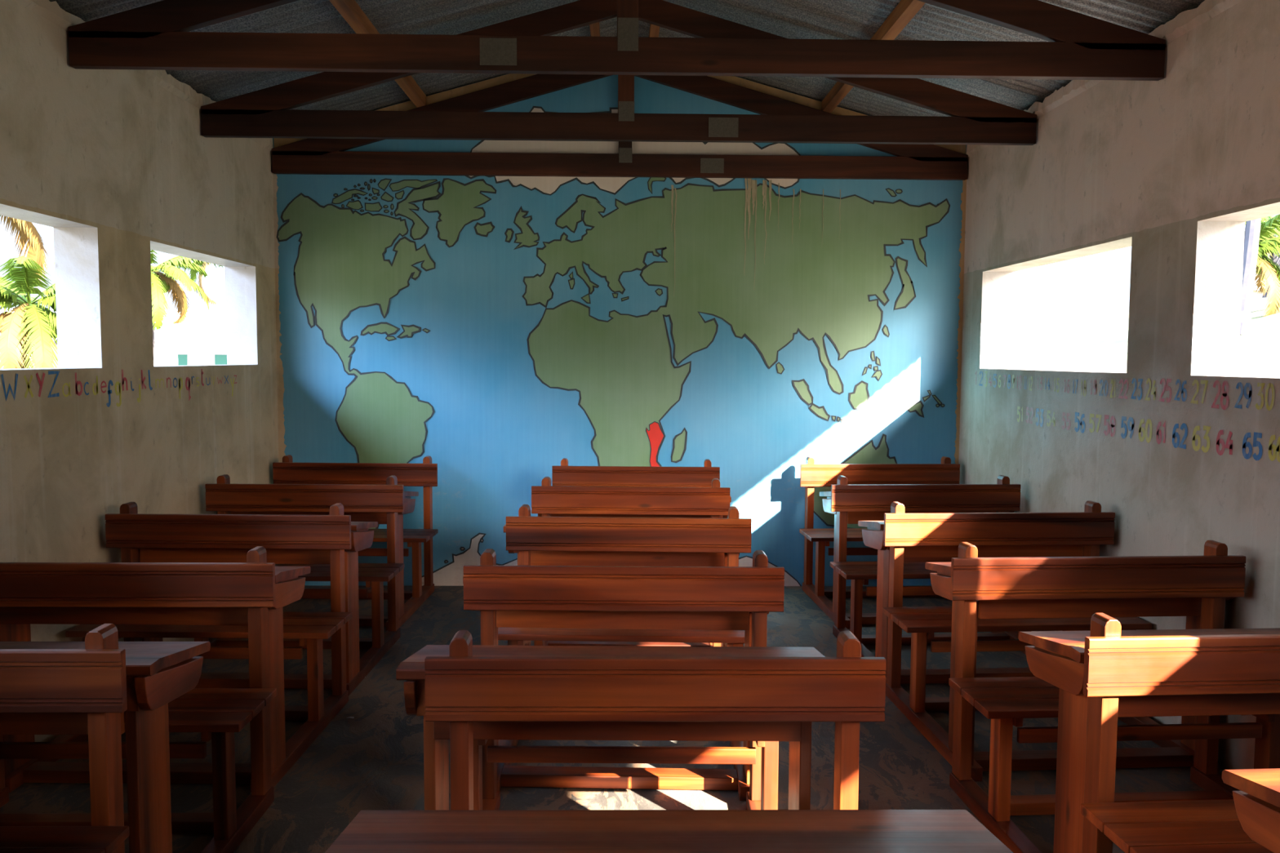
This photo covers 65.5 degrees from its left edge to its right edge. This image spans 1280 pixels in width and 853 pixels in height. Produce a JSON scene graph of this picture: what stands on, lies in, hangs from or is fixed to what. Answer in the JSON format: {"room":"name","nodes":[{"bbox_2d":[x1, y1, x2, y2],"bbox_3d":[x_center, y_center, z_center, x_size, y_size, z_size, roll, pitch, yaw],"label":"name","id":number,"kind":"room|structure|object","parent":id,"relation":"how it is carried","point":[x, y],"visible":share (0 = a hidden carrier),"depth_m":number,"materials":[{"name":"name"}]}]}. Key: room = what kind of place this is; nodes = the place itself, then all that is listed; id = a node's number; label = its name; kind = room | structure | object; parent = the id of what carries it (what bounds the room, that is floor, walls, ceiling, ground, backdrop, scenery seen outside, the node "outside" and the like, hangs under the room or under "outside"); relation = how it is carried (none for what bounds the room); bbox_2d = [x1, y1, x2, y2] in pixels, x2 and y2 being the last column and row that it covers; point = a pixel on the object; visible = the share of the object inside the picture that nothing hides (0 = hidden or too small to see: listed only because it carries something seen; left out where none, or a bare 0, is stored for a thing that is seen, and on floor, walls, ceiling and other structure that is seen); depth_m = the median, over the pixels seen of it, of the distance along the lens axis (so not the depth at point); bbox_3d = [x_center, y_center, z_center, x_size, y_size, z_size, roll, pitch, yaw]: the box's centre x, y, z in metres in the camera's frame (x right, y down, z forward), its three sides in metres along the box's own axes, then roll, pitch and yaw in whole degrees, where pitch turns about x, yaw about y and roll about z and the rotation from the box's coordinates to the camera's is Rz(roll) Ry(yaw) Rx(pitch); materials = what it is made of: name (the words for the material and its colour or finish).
{"room":"classroom","nodes":[
{"label":"classroom","id":0,"kind":"room"},
{"bbox_2d":[0,0,278,742],"bbox_3d":[-2.546,0.221,2.374,0.202,3.660,9.600,0,4,-1],"label":"wall","id":1,"kind":"structure","parent":0,"point":[121,167],"depth_m":4.72,"materials":[{"name":"paint"}]},
{"bbox_2d":[14,0,273,151],"bbox_3d":[-2.426,-1.616,2.327,0.024,0.093,8.958,0,4,-1],"label":"trim","id":2,"kind":"structure","parent":1,"relation":"attached to","point":[51,11],"depth_m":5.08,"materials":[{"name":"paint"}]},
{"bbox_2d":[67,0,1165,80],"bbox_3d":[-0.075,-1.966,4.336,4.776,0.836,0.054,0,4,-1],"label":"roof truss","id":3,"kind":"object","parent":1,"relation":"attached to","point":[157,35],"visible":1,"depth_m":4.34,"materials":[{"name":"brown wood"}]},
{"bbox_2d":[328,0,426,107],"bbox_3d":[-1.408,-1.904,2.268,0.056,0.090,9.144,0,4,-1],"label":"purlin","id":4,"kind":"object","parent":3,"relation":"on","point":[349,10],"visible":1,"depth_m":5.21,"materials":[{"name":"brown wood"}]},
{"bbox_2d":[589,22,599,36],"bbox_3d":[-0.209,-2.234,2.268,0.056,0.080,9.144,0,4,-1],"label":"purlin","id":5,"kind":"object","parent":3,"relation":"on","point":[594,28],"visible":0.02,"depth_m":6.23,"materials":[{"name":"brown wood"}]},
{"bbox_2d":[648,23,659,37],"bbox_3d":[0.166,-2.226,2.276,0.056,0.080,9.144,0,4,-1],"label":"purlin","id":6,"kind":"object","parent":3,"relation":"on","point":[654,30],"visible":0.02,"depth_m":6.22,"materials":[{"name":"brown wood"}]},
{"bbox_2d":[821,0,925,113],"bbox_3d":[1.369,-1.883,2.322,0.056,0.090,9.144,0,4,-1],"label":"purlin","id":7,"kind":"object","parent":3,"relation":"on","point":[904,12],"visible":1,"depth_m":5.19,"materials":[{"name":"brown wood"}]},
{"bbox_2d":[200,0,1036,145],"bbox_3d":[-0.100,-2.061,5.692,4.776,0.836,0.054,0,4,-1],"label":"roof truss","id":8,"kind":"object","parent":1,"relation":"attached to","point":[265,113],"visible":0.94,"depth_m":5.68,"materials":[{"name":"brown wood"}]},
{"bbox_2d":[0,585,1222,852],"bbox_3d":[-0.054,1.518,2.512,4.800,0.120,9.200,0,4,-1],"label":"floor","id":9,"kind":"structure","parent":0,"point":[373,760],"depth_m":3.98,"materials":[{"name":"concrete"}]},
{"bbox_2d":[0,623,128,852],"bbox_3d":[-1.830,1.007,2.056,1.130,0.944,1.029,0,4,-1],"label":"school desk","id":10,"kind":"object","parent":9,"relation":"on","point":[91,680],"visible":1,"depth_m":2.45,"materials":[{"name":"brown wood"}]},
{"bbox_2d":[0,546,276,852],"bbox_3d":[-1.838,0.934,3.091,1.130,0.944,1.029,0,4,-1],"label":"school desk","id":11,"kind":"object","parent":9,"relation":"on","point":[162,697],"visible":0.91,"depth_m":3.36,"materials":[{"name":"brown wood"}]},
{"bbox_2d":[0,502,351,793],"bbox_3d":[-1.887,0.860,4.155,1.130,0.944,1.029,0,4,0],"label":"school desk","id":12,"kind":"object","parent":9,"relation":"on","point":[129,531],"visible":0.66,"depth_m":4.27,"materials":[{"name":"brown wood"}]},
{"bbox_2d":[138,474,404,695],"bbox_3d":[-1.901,0.784,5.234,1.130,0.944,1.029,0,4,0],"label":"school desk","id":13,"kind":"object","parent":9,"relation":"on","point":[223,497],"visible":0.48,"depth_m":5.47,"materials":[{"name":"brown wood"}]},
{"bbox_2d":[231,454,438,631],"bbox_3d":[-1.942,0.705,6.364,1.130,0.944,1.029,0,4,1],"label":"school desk","id":14,"kind":"object","parent":9,"relation":"on","point":[424,474],"visible":0.38,"depth_m":6.74,"materials":[{"name":"brown wood"}]},
{"bbox_2d":[395,548,825,810],"bbox_3d":[-0.059,0.945,3.079,1.130,0.944,1.029,0,4,0],"label":"school desk","id":15,"kind":"object","parent":9,"relation":"on","point":[489,588],"visible":0.51,"depth_m":3.20,"materials":[{"name":"brown wood"}]},
{"bbox_2d":[462,504,768,800],"bbox_3d":[-0.066,0.871,4.135,1.130,0.944,1.029,0,4,1],"label":"school desk","id":16,"kind":"object","parent":9,"relation":"on","point":[525,533],"visible":0.41,"depth_m":4.21,"materials":[{"name":"brown wood"}]},
{"bbox_2d":[503,476,739,646],"bbox_3d":[-0.066,0.796,5.203,1.130,0.944,1.029,0,4,1],"label":"school desk","id":17,"kind":"object","parent":9,"relation":"on","point":[547,499],"visible":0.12,"depth_m":5.58,"materials":[{"name":"brown wood"}]},
{"bbox_2d":[537,457,731,518],"bbox_3d":[-0.037,0.724,6.245,1.130,0.944,1.029,0,4,1],"label":"school desk","id":18,"kind":"object","parent":9,"relation":"on","point":[564,475],"visible":0.09,"depth_m":6.63,"materials":[{"name":"brown wood"}]},
{"bbox_2d":[324,630,1013,852],"bbox_3d":[0.043,1.019,2.027,1.130,0.944,1.029,0,4,-1],"label":"school desk","id":19,"kind":"object","parent":9,"relation":"on","point":[847,689],"visible":1,"depth_m":2.41,"materials":[{"name":"brown wood"}]},
{"bbox_2d":[799,456,1014,628],"bbox_3d":[1.687,0.716,6.489,1.130,0.944,1.029,0,4,-4],"label":"school desk","id":20,"kind":"object","parent":9,"relation":"on","point":[812,474],"visible":0.38,"depth_m":6.85,"materials":[{"name":"brown wood"}]},
{"bbox_2d":[830,475,1083,684],"bbox_3d":[1.688,0.793,5.381,1.130,0.944,1.029,0,4,-4],"label":"school desk","id":21,"kind":"object","parent":9,"relation":"on","point":[1002,496],"visible":0.39,"depth_m":5.65,"materials":[{"name":"brown wood"}]},
{"bbox_2d":[882,500,1235,782],"bbox_3d":[1.738,0.867,4.335,1.130,0.944,1.029,0,4,-4],"label":"school desk","id":22,"kind":"object","parent":9,"relation":"on","point":[1092,527],"visible":0.56,"depth_m":4.45,"materials":[{"name":"brown wood"}]},
{"bbox_2d":[948,540,1279,852],"bbox_3d":[1.729,0.940,3.294,1.130,0.944,1.029,0,4,-4],"label":"school desk","id":23,"kind":"object","parent":9,"relation":"on","point":[1055,659],"visible":0.8,"depth_m":3.54,"materials":[{"name":"brown wood"}]},
{"bbox_2d":[1080,613,1279,852],"bbox_3d":[1.758,1.012,2.262,1.130,0.944,1.029,0,4,-4],"label":"school desk","id":24,"kind":"object","parent":9,"relation":"on","point":[1115,665],"visible":1,"depth_m":2.62,"materials":[{"name":"brown wood"}]},
{"bbox_2d":[272,73,967,586],"bbox_3d":[-0.133,-0.456,7.082,4.800,4.380,0.205,0,4,-1],"label":"wall","id":25,"kind":"structure","parent":0,"point":[498,331],"depth_m":6.96,"materials":[{"name":"paint"}]},
{"bbox_2d":[272,173,286,462],"bbox_3d":[-2.502,-0.385,6.941,0.058,3.031,0.001,0,4,-1],"label":"trim","id":26,"kind":"structure","parent":25,"relation":"attached to","point":[282,446],"depth_m":6.93,"materials":[{"name":"paint"}]},
{"bbox_2d":[271,74,968,180],"bbox_3d":[-0.121,-2.141,6.834,4.776,0.836,0.054,0,4,-1],"label":"roof truss","id":27,"kind":"object","parent":25,"relation":"attached to","point":[306,156],"visible":0.91,"depth_m":6.83,"materials":[{"name":"brown wood"}]},
{"bbox_2d":[954,179,966,463],"bbox_3d":[2.244,-0.372,7.031,0.048,3.046,0.001,0,4,-1],"label":"trim","id":28,"kind":"structure","parent":25,"relation":"attached to","point":[962,248],"depth_m":7.00,"materials":[{"name":"paint"}]},
{"bbox_2d":[48,0,1204,116],"bbox_3d":[-0.036,-1.828,2.274,7.160,1.009,10.194,0,4,-1],"label":"ceiling","id":29,"kind":"structure","parent":0,"point":[788,19],"depth_m":5.51,"materials":[{"name":"grey metal"}]},
{"bbox_2d":[958,0,1279,770],"bbox_3d":[2.451,0.242,2.469,0.202,3.660,9.600,0,4,-1],"label":"wall","id":30,"kind":"structure","parent":0,"point":[1183,448],"depth_m":4.45,"materials":[{"name":"paint"}]},
{"bbox_2d":[965,0,1242,157],"bbox_3d":[2.349,-1.597,2.421,0.024,0.093,8.964,0,4,-1],"label":"trim","id":31,"kind":"structure","parent":30,"relation":"attached to","point":[1184,22],"depth_m":4.38,"materials":[{"name":"paint"}]},
{"label":"outside","id":32,"kind":"structure","parent":0,"visible":0},
{"bbox_2d":[1009,297,1279,377],"bbox_3d":[-0.283,-0.694,14.985,180.000,3.550,150.000,0,4,-1],"label":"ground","id":33,"kind":"structure","parent":32,"point":[1098,341],"depth_m":22.31,"materials":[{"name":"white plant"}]},
{"bbox_2d":[0,215,51,287],"bbox_3d":[-10.310,-1.773,15.575,3.296,5.510,3.176,0,4,-1],"label":"palm tree","id":34,"kind":"object","parent":33,"relation":"on","point":[28,231],"visible":0.14,"depth_m":16.45,"materials":[{"name":"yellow plant"}]},
{"bbox_2d":[0,255,153,368],"bbox_3d":[-7.812,-0.460,12.842,2.967,3.300,2.772,0,4,-1],"label":"palm tree","id":35,"kind":"object","parent":33,"relation":"on","point":[31,322],"visible":0.44,"depth_m":12.27,"materials":[{"name":"green plant"}]},
{"bbox_2d":[0,308,226,368],"bbox_3d":[-19.291,-2.908,41.895,19.000,4.000,6.500,0,4,-1],"label":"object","id":36,"kind":"structure","parent":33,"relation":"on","point":[200,340],"depth_m":39.56,"materials":[{"name":"grey"}]},
{"bbox_2d":[53,249,222,359],"bbox_3d":[-9.583,-1.451,19.721,3.218,4.296,2.642,0,4,-1],"label":"palm tree","id":37,"kind":"object","parent":33,"relation":"on","point":[165,282],"visible":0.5,"depth_m":19.56,"materials":[{"name":"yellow plant"}]},
{"bbox_2d":[188,260,221,304],"bbox_3d":[-9.663,-2.295,23.979,3.272,5.384,2.917,0,4,-1],"label":"palm tree","id":38,"kind":"object","parent":33,"relation":"on","point":[193,275],"visible":0.06,"depth_m":23.62,"materials":[{"name":"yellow plant"}]},
{"bbox_2d":[1240,217,1261,334],"bbox_3d":[11.081,-4.800,18.084,4.449,6.242,4.701,-3,5,-36],"label":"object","id":39,"kind":"object","parent":33,"relation":"on","point":[1252,228],"visible":0.02,"depth_m":17.96,"materials":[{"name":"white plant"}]},
{"bbox_2d":[1252,274,1265,298],"bbox_3d":[26.141,-5.517,41.212,4.200,2.700,3.600,0,4,-1],"label":"thatched hut","id":40,"kind":"object","parent":33,"relation":"on","point":[1255,295],"visible":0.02,"depth_m":39.90,"materials":[{"name":"beige"}]},
{"bbox_2d":[1244,213,1279,317],"bbox_3d":[12.307,-3.132,20.274,3.112,2.228,3.025,2,4,22],"label":"palm tree","id":41,"kind":"object","parent":33,"relation":"on","point":[1269,272],"visible":0.18,"depth_m":19.53,"materials":[{"name":"green plant"}]},
{"bbox_2d":[1244,215,1279,297],"bbox_3d":[18.983,-5.176,30.001,3.931,3.506,4.374,0,4,-1],"label":"palm tree","id":42,"kind":"object","parent":33,"relation":"on","point":[1276,259],"visible":0.06,"depth_m":29.92,"materials":[{"name":"green plant"}]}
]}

